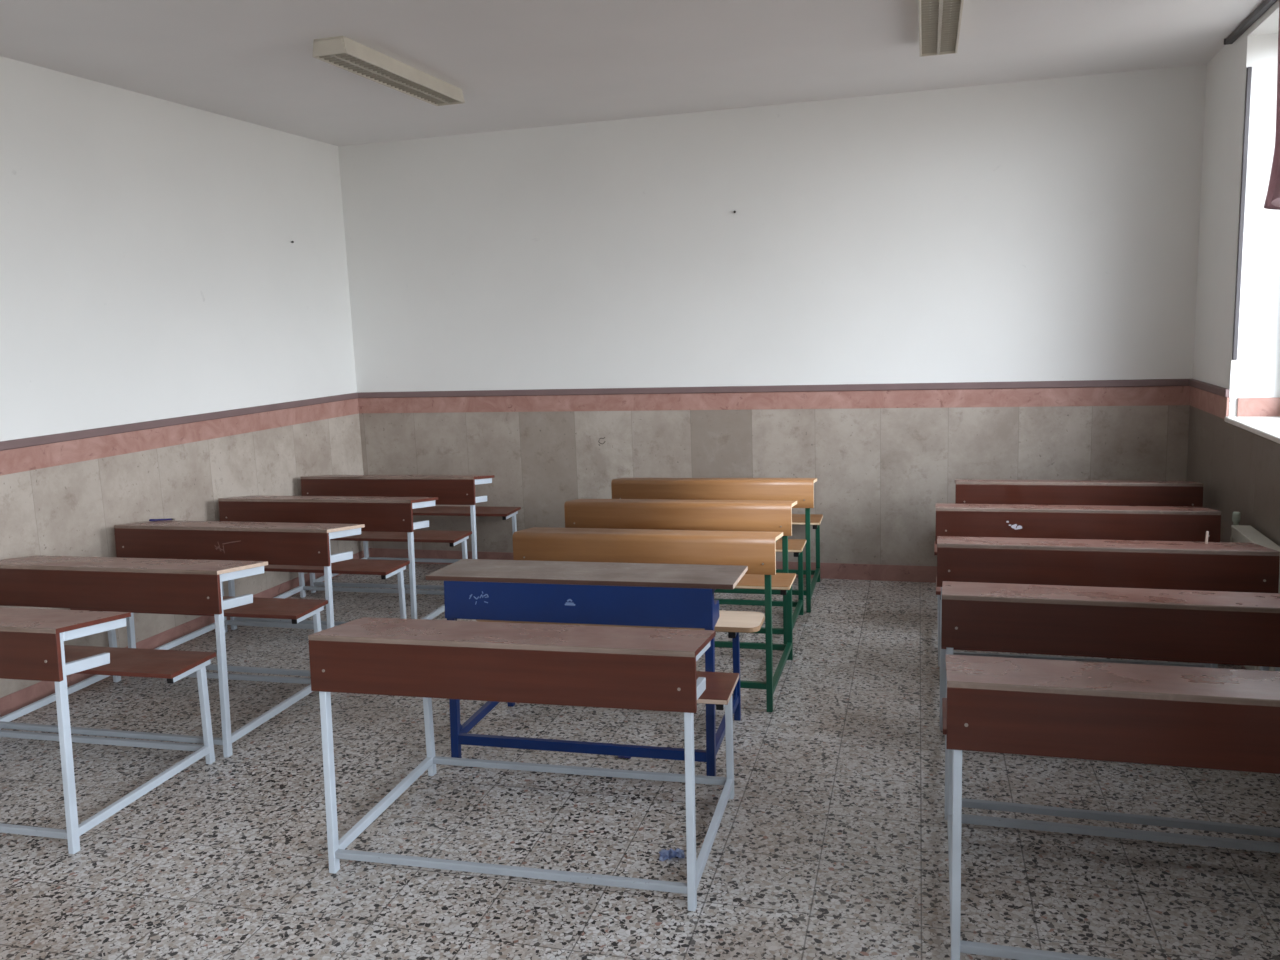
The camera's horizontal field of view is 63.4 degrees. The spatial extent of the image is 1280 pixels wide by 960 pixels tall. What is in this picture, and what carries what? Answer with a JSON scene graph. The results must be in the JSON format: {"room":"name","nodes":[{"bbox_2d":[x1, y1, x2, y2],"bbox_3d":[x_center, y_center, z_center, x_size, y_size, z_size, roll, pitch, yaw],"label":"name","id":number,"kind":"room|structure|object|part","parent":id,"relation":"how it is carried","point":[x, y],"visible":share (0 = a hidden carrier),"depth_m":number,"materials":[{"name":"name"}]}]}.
{"room":"classroom","nodes":[
{"label":"classroom","id":0,"kind":"room"},
{"bbox_2d":[0,56,356,440],"bbox_3d":[-3.497,-0.069,2.543,0.250,2.851,10.333,1,9,17],"label":"wall","id":1,"kind":"structure","parent":0,"point":[151,269],"depth_m":5.34,"materials":[{"name":"white paint"}]},
{"bbox_2d":[0,392,357,450],"bbox_3d":[-3.360,0.172,2.541,0.022,0.039,9.833,1,9,17],"label":"trim","id":2,"kind":"structure","parent":1,"relation":"attached to","point":[82,434],"depth_m":5.37,"materials":[{"name":"brown paint"}]},
{"bbox_2d":[0,398,358,475],"bbox_3d":[-3.363,0.244,2.554,0.012,0.106,9.833,1,9,17],"label":"trim","id":3,"kind":"structure","parent":1,"relation":"attached to","point":[17,460],"depth_m":5.38,"materials":[{"name":"pink stone"}]},
{"bbox_2d":[0,414,368,697],"bbox_3d":[-3.345,0.769,2.634,0.010,0.957,9.833,1,9,17],"label":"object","id":4,"kind":"structure","parent":1,"relation":"attached to","point":[72,509],"depth_m":5.39,"materials":[{"name":"stone"}]},
{"bbox_2d":[0,548,369,716],"bbox_3d":[-3.324,1.291,2.713,0.014,0.100,9.833,1,9,17],"label":"baseboard","id":5,"kind":"structure","parent":1,"relation":"attached to","point":[12,702],"depth_m":5.36,"materials":[{"name":"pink stone"}]},
{"bbox_2d":[0,0,1263,145],"bbox_3d":[-0.888,-1.524,1.516,5.910,0.150,10.433,1,9,17],"label":"ceiling","id":6,"kind":"structure","parent":0,"point":[516,64],"depth_m":4.74,"materials":[{"name":"paint"}]},
{"bbox_2d":[313,36,464,105],"bbox_3d":[-1.158,-1.923,4.916,0.166,0.070,1.128,1,9,17],"label":"ceiling light","id":7,"kind":"object","parent":6,"relation":"attached to","point":[342,52],"visible":1,"depth_m":4.76,"materials":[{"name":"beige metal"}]},
{"bbox_3d":[-1.318,-1.833,4.387,0.157,0.062,0.008,1,9,17],"label":"plate","id":8,"kind":"part","parent":7,"relation":"part of","materials":[{"name":"beige metal"}]},
{"bbox_3d":[-0.998,-2.006,5.446,0.157,0.062,0.008,1,9,17],"label":"plate","id":9,"kind":"part","parent":7,"relation":"part of","materials":[{"name":"white metal"}]},
{"bbox_2d":[918,0,963,56],"bbox_3d":[1.224,-1.903,4.225,0.166,0.070,1.128,0,9,15],"label":"ceiling light","id":10,"kind":"object","parent":6,"relation":"attached to","point":[939,20],"visible":1,"depth_m":4.31,"materials":[{"name":"white metal"}]},
{"bbox_3d":[1.371,-1.986,4.759,0.157,0.062,0.008,0,9,15],"label":"plate","id":11,"kind":"part","parent":10,"relation":"part of","materials":[{"name":"white metal"}]},
{"bbox_2d":[0,563,1279,959],"bbox_3d":[-0.782,1.425,1.967,5.910,0.120,10.433,1,9,17],"label":"floor","id":12,"kind":"structure","parent":0,"point":[831,842],"depth_m":3.32,"materials":[{"name":"stone"}]},
{"bbox_2d":[0,607,215,853],"bbox_3d":[-2.278,0.772,3.750,1.166,0.740,0.761,0,9,14],"label":"school desk","id":13,"kind":"object","parent":12,"relation":"on","point":[32,647],"visible":1,"depth_m":3.42,"materials":[{"name":"grey paint"}]},
{"bbox_3d":[-2.372,0.551,3.368,1.158,0.153,0.024,0,9,14],"label":"panel","id":14,"kind":"part","parent":13,"relation":"part of","materials":[{"name":"brown laminate"}]},
{"bbox_3d":[-1.822,0.835,3.287,0.022,0.722,0.068,0,9,14],"label":"leg","id":15,"kind":"part","parent":13,"relation":"part of","materials":[{"name":"grey paint"}]},
{"bbox_3d":[-2.220,0.686,3.985,1.166,0.017,0.256,0,9,14],"label":"seat","id":16,"kind":"part","parent":13,"relation":"part of","materials":[{"name":"brown laminate"}]},
{"bbox_3d":[-1.734,1.081,3.646,0.022,0.028,0.660,0,9,14],"label":"rail","id":17,"kind":"part","parent":13,"relation":"part of","materials":[{"name":"grey metal"}]},
{"bbox_3d":[-1.658,0.899,3.955,0.022,0.381,0.030,0,9,14],"label":"leg","id":18,"kind":"part","parent":13,"relation":"part of","materials":[{"name":"grey paint"}]},
{"bbox_2d":[0,555,327,757],"bbox_3d":[-2.066,0.654,4.471,1.166,0.740,0.761,0,9,14],"label":"school desk","id":19,"kind":"object","parent":12,"relation":"on","point":[113,584],"visible":0.78,"depth_m":4.12,"materials":[{"name":"grey paint"}]},
{"bbox_3d":[-2.596,0.961,4.636,0.022,0.028,0.660,0,9,14],"label":"rail","id":20,"kind":"part","parent":19,"relation":"part of","materials":[{"name":"grey metal"}]},
{"bbox_3d":[-2.163,0.433,4.090,1.158,0.153,0.024,0,9,14],"label":"panel","id":21,"kind":"part","parent":19,"relation":"part of","materials":[{"name":"brown laminate"}]},
{"bbox_3d":[-2.516,0.779,4.944,0.022,0.381,0.030,0,9,14],"label":"leg","id":22,"kind":"part","parent":19,"relation":"part of","materials":[{"name":"grey paint"}]},
{"bbox_3d":[-2.006,0.568,4.705,1.166,0.017,0.256,0,9,14],"label":"seat","id":23,"kind":"part","parent":19,"relation":"part of","materials":[{"name":"brown laminate"}]},
{"bbox_3d":[-1.615,0.718,4.004,0.022,0.722,0.068,0,9,14],"label":"leg","id":24,"kind":"part","parent":19,"relation":"part of","materials":[{"name":"grey paint"}]},
{"bbox_3d":[-1.524,0.965,4.362,0.022,0.028,0.660,0,9,14],"label":"rail","id":25,"kind":"part","parent":19,"relation":"part of","materials":[{"name":"white metal"}]},
{"bbox_3d":[-1.444,0.782,4.670,0.022,0.381,0.030,0,9,14],"label":"leg","id":26,"kind":"part","parent":19,"relation":"part of","materials":[{"name":"grey paint"}]},
{"bbox_2d":[114,520,409,675],"bbox_3d":[-1.865,0.531,5.225,1.166,0.740,0.761,0,9,15],"label":"school desk","id":27,"kind":"object","parent":12,"relation":"on","point":[286,547],"visible":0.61,"depth_m":4.88,"materials":[{"name":"grey paint"}]},
{"bbox_3d":[-2.489,0.591,5.043,0.022,0.722,0.068,0,9,15],"label":"leg","id":28,"kind":"part","parent":27,"relation":"part of","materials":[{"name":"grey paint"}]},
{"bbox_2d":[149,518,173,520],"bbox_3d":[-2.417,0.200,5.241,0.125,0.020,0.012,-9,11,-39],"label":"pen","id":29,"kind":"object","parent":27,"relation":"on","point":[167,518],"visible":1,"depth_m":5.23,"materials":[{"name":"blue plastic"}]},
{"bbox_3d":[-2.393,0.837,5.400,0.022,0.028,0.660,0,9,15],"label":"rail","id":30,"kind":"part","parent":27,"relation":"part of","materials":[{"name":"white metal"}]},
{"bbox_3d":[-1.968,0.311,4.846,1.158,0.153,0.024,0,9,15],"label":"panel","id":31,"kind":"part","parent":27,"relation":"part of","materials":[{"name":"brown laminate"}]},
{"bbox_3d":[-2.307,0.655,5.707,0.022,0.381,0.030,0,9,15],"label":"leg","id":32,"kind":"part","parent":27,"relation":"part of","materials":[{"name":"grey paint"}]},
{"bbox_3d":[-1.422,0.597,4.750,0.022,0.722,0.068,0,9,15],"label":"leg","id":33,"kind":"part","parent":27,"relation":"part of","materials":[{"name":"grey paint"}]},
{"bbox_3d":[-1.800,0.446,5.458,1.166,0.017,0.256,0,9,15],"label":"seat","id":34,"kind":"part","parent":27,"relation":"part of","materials":[{"name":"brown laminate"}]},
{"bbox_3d":[-1.240,0.661,5.413,0.022,0.381,0.030,0,9,15],"label":"leg","id":35,"kind":"part","parent":27,"relation":"part of","materials":[{"name":"grey paint"}]},
{"bbox_2d":[218,496,471,629],"bbox_3d":[-1.654,0.415,5.941,1.166,0.740,0.761,0,9,15],"label":"school desk","id":36,"kind":"object","parent":12,"relation":"on","point":[386,519],"visible":0.65,"depth_m":5.61,"materials":[{"name":"grey paint"}]},
{"bbox_3d":[-2.275,0.475,5.750,0.022,0.722,0.068,0,9,15],"label":"leg","id":37,"kind":"part","parent":36,"relation":"part of","materials":[{"name":"grey paint"}]},
{"bbox_3d":[-2.183,0.721,6.108,0.022,0.028,0.660,0,9,15],"label":"rail","id":38,"kind":"part","parent":36,"relation":"part of","materials":[{"name":"grey metal"}]},
{"bbox_3d":[-2.103,0.539,6.416,0.022,0.381,0.030,0,9,15],"label":"leg","id":39,"kind":"part","parent":36,"relation":"part of","materials":[{"name":"grey paint"}]},
{"bbox_3d":[-1.752,0.194,5.560,1.158,0.153,0.024,0,9,15],"label":"panel","id":40,"kind":"part","parent":36,"relation":"part of","materials":[{"name":"brown laminate"}]},
{"bbox_3d":[-1.593,0.329,6.175,1.166,0.017,0.256,0,9,15],"label":"seat","id":41,"kind":"part","parent":36,"relation":"part of","materials":[{"name":"brown laminate"}]},
{"bbox_3d":[-1.204,0.479,5.472,0.022,0.722,0.068,0,9,15],"label":"leg","id":42,"kind":"part","parent":36,"relation":"part of","materials":[{"name":"grey paint"}]},
{"bbox_3d":[-1.112,0.725,5.830,0.022,0.028,0.660,0,9,15],"label":"rail","id":43,"kind":"part","parent":36,"relation":"part of","materials":[{"name":"white metal"}]},
{"bbox_3d":[-1.032,0.543,6.138,0.022,0.381,0.030,0,9,15],"label":"leg","id":44,"kind":"part","parent":36,"relation":"part of","materials":[{"name":"grey paint"}]},
{"bbox_2d":[300,475,520,592],"bbox_3d":[-1.452,0.291,6.701,1.166,0.740,0.761,0,9,14],"label":"school desk","id":45,"kind":"object","parent":12,"relation":"on","point":[449,489],"visible":0.62,"depth_m":6.36,"materials":[{"name":"grey paint"}]},
{"bbox_3d":[-2.072,0.352,6.506,0.022,0.722,0.068,0,9,14],"label":"leg","id":46,"kind":"part","parent":45,"relation":"part of","materials":[{"name":"grey paint"}]},
{"bbox_3d":[-1.982,0.598,6.865,0.022,0.028,0.660,0,9,14],"label":"rail","id":47,"kind":"part","parent":45,"relation":"part of","materials":[{"name":"grey metal"}]},
{"bbox_3d":[-1.903,0.416,7.174,0.022,0.381,0.030,0,9,14],"label":"leg","id":48,"kind":"part","parent":45,"relation":"part of","materials":[{"name":"grey paint"}]},
{"bbox_3d":[-1.548,0.070,6.320,1.158,0.153,0.024,0,9,14],"label":"panel","id":49,"kind":"part","parent":45,"relation":"part of","materials":[{"name":"brown laminate"}]},
{"bbox_3d":[-1.392,0.205,6.936,1.166,0.017,0.256,0,9,14],"label":"seat","id":50,"kind":"part","parent":45,"relation":"part of","materials":[{"name":"brown laminate"}]},
{"bbox_3d":[-0.999,0.355,6.235,0.022,0.722,0.068,0,9,14],"label":"leg","id":51,"kind":"part","parent":45,"relation":"part of","materials":[{"name":"grey paint"}]},
{"bbox_3d":[-0.830,0.419,6.902,0.022,0.381,0.030,0,9,14],"label":"leg","id":52,"kind":"part","parent":45,"relation":"part of","materials":[{"name":"grey paint"}]},
{"bbox_2d":[308,617,738,910],"bbox_3d":[-0.317,0.769,3.309,1.166,0.740,0.761,0,9,14],"label":"school desk","id":53,"kind":"object","parent":12,"relation":"on","point":[635,668],"visible":1,"depth_m":2.98,"materials":[{"name":"brown laminate"}]},
{"bbox_3d":[-0.936,0.831,3.111,0.022,0.722,0.068,0,9,14],"label":"leg","id":54,"kind":"part","parent":53,"relation":"part of","materials":[{"name":"grey paint"}]},
{"bbox_3d":[-0.847,1.077,3.470,0.022,0.028,0.660,0,9,14],"label":"rail","id":55,"kind":"part","parent":53,"relation":"part of","materials":[{"name":"white metal"}]},
{"bbox_3d":[-0.770,0.895,3.779,0.022,0.381,0.030,0,9,14],"label":"leg","id":56,"kind":"part","parent":53,"relation":"part of","materials":[{"name":"grey paint"}]},
{"bbox_3d":[-0.411,0.549,2.927,1.158,0.153,0.024,0,9,14],"label":"panel","id":57,"kind":"part","parent":53,"relation":"part of","materials":[{"name":"brown laminate"}]},
{"bbox_3d":[0.137,0.833,2.844,0.022,0.722,0.068,0,9,14],"label":"leg","id":58,"kind":"part","parent":53,"relation":"part of","materials":[{"name":"grey paint"}]},
{"bbox_3d":[0.226,1.079,3.203,0.022,0.028,0.660,0,9,14],"label":"rail","id":59,"kind":"part","parent":53,"relation":"part of","materials":[{"name":"white metal"}]},
{"bbox_3d":[-0.258,0.684,3.543,1.166,0.017,0.256,0,9,14],"label":"seat","id":60,"kind":"part","parent":53,"relation":"part of","materials":[{"name":"brown laminate"}]},
{"bbox_3d":[0.304,0.897,3.512,0.022,0.381,0.030,0,9,14],"label":"leg","id":61,"kind":"part","parent":53,"relation":"part of","materials":[{"name":"grey paint"}]},
{"bbox_2d":[425,559,764,775],"bbox_3d":[-0.149,0.661,4.067,1.199,0.713,0.708,0,9,14],"label":"school desk","id":62,"kind":"object","parent":12,"relation":"on","point":[640,595],"visible":0.82,"depth_m":3.77,"materials":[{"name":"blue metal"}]},
{"bbox_3d":[-0.700,0.718,3.890,0.030,0.694,0.080,0,9,14],"label":"leg","id":63,"kind":"part","parent":62,"relation":"part of","materials":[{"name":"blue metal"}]},
{"bbox_3d":[-0.625,0.927,4.184,0.025,0.032,0.546,0,9,14],"label":"rail","id":64,"kind":"part","parent":62,"relation":"part of","materials":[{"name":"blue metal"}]},
{"bbox_3d":[-0.562,0.789,4.442,0.026,0.375,0.026,0,9,14],"label":"leg","id":65,"kind":"part","parent":62,"relation":"part of","materials":[{"name":"blue metal"}]},
{"bbox_3d":[-0.236,0.445,3.725,1.010,0.140,0.022,0,9,14],"label":"panel","id":66,"kind":"part","parent":62,"relation":"part of","materials":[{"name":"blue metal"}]},
{"bbox_3d":[-0.092,0.566,4.287,1.199,0.020,0.228,0,9,14],"label":"seat","id":67,"kind":"part","parent":62,"relation":"part of","materials":[{"name":"brown wood"}]},
{"bbox_3d":[0.247,0.721,3.646,0.030,0.694,0.080,0,9,14],"label":"leg","id":68,"kind":"part","parent":62,"relation":"part of","materials":[{"name":"blue metal"}]},
{"bbox_3d":[0.322,0.931,3.941,0.025,0.032,0.546,0,9,14],"label":"rail","id":69,"kind":"part","parent":62,"relation":"part of","materials":[{"name":"metal"}]},
{"bbox_3d":[0.322,0.890,3.934,0.006,0.053,0.543,0,9,15],"label":"gusset plate","id":70,"kind":"part","parent":62,"relation":"part of","materials":[{"name":"blue metal"}]},
{"bbox_3d":[0.392,0.792,4.197,0.026,0.375,0.026,0,9,14],"label":"leg","id":71,"kind":"part","parent":62,"relation":"part of","materials":[{"name":"blue metal"}]},
{"bbox_2d":[513,527,795,711],"bbox_3d":[0.103,0.541,4.706,1.132,0.738,0.726,0,9,15],"label":"school desk","id":72,"kind":"object","parent":12,"relation":"on","point":[756,550],"visible":0.69,"depth_m":4.34,"materials":[{"name":"brown wood"}]},
{"bbox_3d":[0.163,0.465,4.926,1.124,0.017,0.252,0,9,15],"label":"seat","id":73,"kind":"part","parent":72,"relation":"part of","materials":[{"name":"brown wood"}]},
{"bbox_3d":[0.528,0.606,4.251,0.025,0.718,0.033,0,9,15],"label":"leg","id":74,"kind":"part","parent":72,"relation":"part of","materials":[{"name":"green metal"}]},
{"bbox_3d":[0.626,0.834,4.613,0.022,0.026,0.650,0,9,15],"label":"rail","id":75,"kind":"part","parent":72,"relation":"part of","materials":[{"name":"green metal"}]},
{"bbox_3d":[0.710,0.672,4.917,0.025,0.372,0.025,0,9,15],"label":"leg","id":76,"kind":"part","parent":72,"relation":"part of","materials":[{"name":"green metal"}]},
{"bbox_2d":[659,848,684,860],"bbox_3d":[0.098,1.140,3.160,0.079,0.021,0.055,-2,9,0],"label":"wrapper","id":77,"kind":"object","parent":12,"relation":"on","point":[664,854],"visible":1,"depth_m":3.16,"materials":[{"name":"blue plastic"}]},
{"bbox_2d":[564,499,805,643],"bbox_3d":[0.271,0.424,5.434,1.132,0.738,0.726,0,9,15],"label":"school desk","id":78,"kind":"object","parent":12,"relation":"on","point":[662,514],"visible":0.58,"depth_m":5.07,"materials":[{"name":"brown wood"}]},
{"bbox_3d":[0.700,0.487,4.982,0.025,0.718,0.033,0,9,15],"label":"leg","id":79,"kind":"part","parent":78,"relation":"part of","materials":[{"name":"green metal"}]},
{"bbox_3d":[0.330,0.348,5.654,1.124,0.017,0.252,0,9,15],"label":"seat","id":80,"kind":"part","parent":78,"relation":"part of","materials":[{"name":"brown wood"}]},
{"bbox_3d":[0.795,0.716,5.346,0.022,0.026,0.650,0,9,15],"label":"rail","id":81,"kind":"part","parent":78,"relation":"part of","materials":[{"name":"green metal"}]},
{"bbox_3d":[0.877,0.554,5.650,0.025,0.372,0.025,0,9,15],"label":"leg","id":82,"kind":"part","parent":78,"relation":"part of","materials":[{"name":"green metal"}]},
{"bbox_2d":[611,478,822,612],"bbox_3d":[0.485,0.312,6.117,1.132,0.738,0.726,0,9,14],"label":"school desk","id":83,"kind":"object","parent":12,"relation":"on","point":[801,490],"visible":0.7,"depth_m":5.74,"materials":[{"name":"brown wood"}]},
{"bbox_3d":[0.542,0.236,6.338,1.124,0.017,0.252,0,9,14],"label":"seat","id":84,"kind":"part","parent":83,"relation":"part of","materials":[{"name":"brown wood"}]},
{"bbox_3d":[0.920,0.374,5.670,0.025,0.718,0.033,0,9,14],"label":"leg","id":85,"kind":"part","parent":83,"relation":"part of","materials":[{"name":"green metal"}]},
{"bbox_3d":[1.011,0.603,6.034,0.022,0.026,0.650,0,9,14],"label":"rail","id":86,"kind":"part","parent":83,"relation":"part of","materials":[{"name":"green metal"}]},
{"bbox_3d":[1.089,0.441,6.339,0.025,0.372,0.025,0,9,14],"label":"leg","id":87,"kind":"part","parent":83,"relation":"part of","materials":[{"name":"green metal"}]},
{"bbox_2d":[934,503,1220,667],"bbox_3d":[2.005,0.439,4.923,1.166,0.740,0.761,0,9,16],"label":"school desk","id":88,"kind":"object","parent":12,"relation":"on","point":[1098,522],"visible":0.43,"depth_m":4.55,"materials":[{"name":"grey paint"}]},
{"bbox_3d":[2.071,0.354,5.156,1.166,0.017,0.256,0,9,16],"label":"seat","id":89,"kind":"part","parent":88,"relation":"part of","materials":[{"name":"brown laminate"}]},
{"bbox_3d":[1.379,0.498,4.745,0.022,0.722,0.068,0,9,16],"label":"leg","id":90,"kind":"part","parent":88,"relation":"part of","materials":[{"name":"grey paint"}]},
{"bbox_3d":[1.900,0.219,4.544,1.158,0.153,0.024,0,9,16],"label":"panel","id":91,"kind":"part","parent":88,"relation":"part of","materials":[{"name":"brown laminate"}]},
{"bbox_2d":[955,479,1203,506],"bbox_3d":[2.307,0.323,5.613,1.166,0.740,0.761,0,9,16],"label":"school desk","id":92,"kind":"object","parent":12,"relation":"on","point":[967,491],"visible":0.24,"depth_m":5.23,"materials":[{"name":"grey paint"}]},
{"bbox_2d":[936,536,1279,729],"bbox_3d":[1.804,0.558,4.195,1.166,0.740,0.761,0,9,16],"label":"school desk","id":93,"kind":"object","parent":12,"relation":"on","point":[1173,565],"visible":0.57,"depth_m":3.82,"materials":[{"name":"grey paint"}]},
{"bbox_3d":[1.871,0.472,4.427,1.166,0.017,0.256,0,9,16],"label":"seat","id":94,"kind":"part","parent":93,"relation":"part of","materials":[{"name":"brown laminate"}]},
{"bbox_3d":[1.177,0.616,4.020,0.022,0.722,0.068,0,9,16],"label":"leg","id":95,"kind":"part","parent":93,"relation":"part of","materials":[{"name":"grey paint"}]},
{"bbox_3d":[1.697,0.337,3.816,1.158,0.153,0.024,0,9,16],"label":"panel","id":96,"kind":"part","parent":93,"relation":"part of","materials":[{"name":"brown laminate"}]},
{"bbox_2d":[1205,531,1208,543],"bbox_3d":[2.148,0.218,3.926,0.012,0.048,0.010,1,9,17],"label":"stick","id":97,"kind":"object","parent":93,"relation":"on","point":[1207,532],"visible":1,"depth_m":3.92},
{"bbox_3d":[2.430,0.689,4.376,0.022,0.381,0.030,0,9,16],"label":"leg","id":98,"kind":"part","parent":93,"relation":"part of","materials":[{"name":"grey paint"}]},
{"bbox_3d":[2.241,0.625,3.714,0.022,0.722,0.068,0,9,16],"label":"leg","id":99,"kind":"part","parent":93,"relation":"part of","materials":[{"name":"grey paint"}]},
{"bbox_2d":[941,581,1279,837],"bbox_3d":[1.615,0.675,3.471,1.166,0.740,0.761,1,9,17],"label":"school desk","id":100,"kind":"object","parent":12,"relation":"on","point":[1192,626],"visible":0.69,"depth_m":3.14,"materials":[{"name":"grey paint"}]},
{"bbox_3d":[0.987,0.732,3.304,0.022,0.722,0.068,1,9,17],"label":"leg","id":101,"kind":"part","parent":100,"relation":"part of","materials":[{"name":"grey paint"}]},
{"bbox_3d":[1.686,0.590,3.703,1.166,0.017,0.256,1,9,17],"label":"seat","id":102,"kind":"part","parent":100,"relation":"part of","materials":[{"name":"brown laminate"}]},
{"bbox_3d":[1.504,0.455,3.094,1.158,0.153,0.024,1,9,17],"label":"panel","id":103,"kind":"part","parent":100,"relation":"part of","materials":[{"name":"brown laminate"}]},
{"bbox_2d":[942,654,1279,959],"bbox_3d":[1.404,0.797,2.722,1.166,0.740,0.761,0,9,16],"label":"school desk","id":104,"kind":"object","parent":12,"relation":"on","point":[1181,716],"visible":1,"depth_m":2.44,"materials":[{"name":"grey paint"}]},
{"bbox_3d":[1.470,0.712,2.954,1.166,0.017,0.256,0,9,16],"label":"seat","id":105,"kind":"part","parent":104,"relation":"part of","materials":[{"name":"brown laminate"}]},
{"bbox_3d":[0.877,1.102,2.901,0.022,0.028,0.660,0,9,16],"label":"rail","id":106,"kind":"part","parent":104,"relation":"part of","materials":[{"name":"white metal"}]},
{"bbox_3d":[0.965,0.920,3.207,0.022,0.381,0.030,0,9,16],"label":"leg","id":107,"kind":"part","parent":104,"relation":"part of","materials":[{"name":"grey paint"}]},
{"bbox_3d":[0.778,0.856,2.545,0.022,0.722,0.068,0,9,16],"label":"leg","id":108,"kind":"part","parent":104,"relation":"part of","materials":[{"name":"grey paint"}]},
{"bbox_3d":[1.298,0.577,2.343,1.158,0.153,0.024,0,9,16],"label":"panel","id":109,"kind":"part","parent":104,"relation":"part of","materials":[{"name":"brown laminate"}]},
{"bbox_2d":[338,64,1206,391],"bbox_3d":[0.562,-0.823,6.524,5.220,2.851,0.250,1,9,17],"label":"wall","id":110,"kind":"structure","parent":0,"point":[1042,229],"depth_m":6.18,"materials":[{"name":"white paint"}]},
{"bbox_2d":[369,548,936,582],"bbox_3d":[0.574,0.556,6.609,5.220,0.100,0.014,1,9,17],"label":"baseboard","id":111,"kind":"structure","parent":110,"relation":"attached to","point":[906,573],"depth_m":6.41,"materials":[{"name":"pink stone"}]},
{"bbox_2d":[357,379,1188,397],"bbox_3d":[0.533,-0.562,6.434,5.220,0.039,0.022,1,9,17],"label":"trim","id":112,"kind":"structure","parent":110,"relation":"attached to","point":[1140,382],"depth_m":6.30,"materials":[{"name":"brown paint"}]},
{"bbox_2d":[358,386,1189,412],"bbox_3d":[0.537,-0.491,6.450,5.220,0.106,0.012,1,9,17],"label":"trim","id":113,"kind":"structure","parent":110,"relation":"attached to","point":[1153,395],"depth_m":6.32,"materials":[{"name":"pink tile"}]},
{"bbox_2d":[359,405,1189,565],"bbox_3d":[0.555,0.034,6.530,5.220,0.957,0.011,1,9,17],"label":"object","id":114,"kind":"structure","parent":110,"relation":"attached to","point":[881,474],"depth_m":6.37,"materials":[{"name":"stone"}]},
{"bbox_2d":[1192,0,1279,416],"bbox_3d":[1.760,-0.016,0.963,0.290,2.851,10.333,1,9,17],"label":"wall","id":115,"kind":"structure","parent":0,"point":[1255,373],"depth_m":4.87,"materials":[{"name":"white paint"}]},
{"bbox_2d":[1189,379,1229,396],"bbox_3d":[1.622,0.223,1.044,0.022,0.039,9.833,1,9,17],"label":"trim","id":116,"kind":"structure","parent":115,"relation":"attached to","point":[1211,388],"depth_m":5.22,"materials":[{"name":"brown paint"}]},
{"bbox_2d":[1190,386,1229,419],"bbox_3d":[1.629,0.295,1.054,0.012,0.106,9.833,1,9,17],"label":"trim","id":117,"kind":"structure","parent":115,"relation":"attached to","point":[1217,405],"depth_m":5.25,"materials":[{"name":"pink stone"}]},
{"bbox_2d":[1187,407,1279,545],"bbox_3d":[1.649,0.824,1.135,0.010,0.948,9.833,1,9,17],"label":"trim","id":118,"kind":"structure","parent":115,"relation":"attached to","point":[1238,468],"depth_m":4.78,"materials":[{"name":"stone"}]},
{"bbox_2d":[1232,67,1251,359],"bbox_3d":[2.784,-1.219,4.790,0.020,1.320,0.012,1,9,17],"label":"strip","id":119,"kind":"object","parent":115,"relation":"attached to","point":[1249,69],"visible":1,"depth_m":4.78,"materials":[{"name":"grey paint"}]},
{"bbox_2d":[1224,0,1279,443],"bbox_3d":[2.007,-0.693,1.866,0.310,1.803,6.690,1,9,17],"label":"window","id":120,"kind":"structure","parent":115,"relation":"in","point":[1259,416],"depth_m":4.77,"materials":[{"name":"grey paint"}]},
{"bbox_3d":[1.847,-1.571,1.770,0.040,0.028,6.690,1,9,17],"label":"curtain rail","id":121,"kind":"part","parent":120,"relation":"part of","materials":[{"name":"grey metal"}]},
{"bbox_3d":[2.579,-0.114,3.839,0.238,0.024,2.268,1,9,17],"label":"sill","id":122,"kind":"part","parent":120,"relation":"part of","materials":[{"name":"white stone"}]},
{"bbox_3d":[2.603,-0.169,3.823,0.185,0.088,2.270,1,9,17],"label":"pink skirting","id":123,"kind":"part","parent":120,"relation":"part of","materials":[{"name":"stone"}]},
{"bbox_2d":[1264,0,1279,209],"bbox_3d":[2.371,-1.425,3.685,0.075,0.854,0.725,1,9,17],"label":"curtain","id":124,"kind":"object","parent":120,"relation":"hanging from","point":[1272,201],"visible":1,"depth_m":3.92,"materials":[{"name":"fabric"}]},
{"bbox_2d":[1230,512,1279,670],"bbox_3d":[2.448,0.592,3.956,0.099,0.698,1.403,1,9,17],"label":"radiator","id":125,"kind":"object","parent":115,"relation":"attached to","point":[1240,533],"visible":0.23,"depth_m":4.30,"materials":[{"name":"white metal"}]},
{"bbox_2d":[1231,525,1279,565],"bbox_3d":[2.415,0.304,3.867,0.077,0.015,1.304,1,9,17],"label":"grille","id":126,"kind":"object","parent":125,"relation":"attached to","point":[1244,533],"depth_m":4.29,"materials":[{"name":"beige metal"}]}
]}

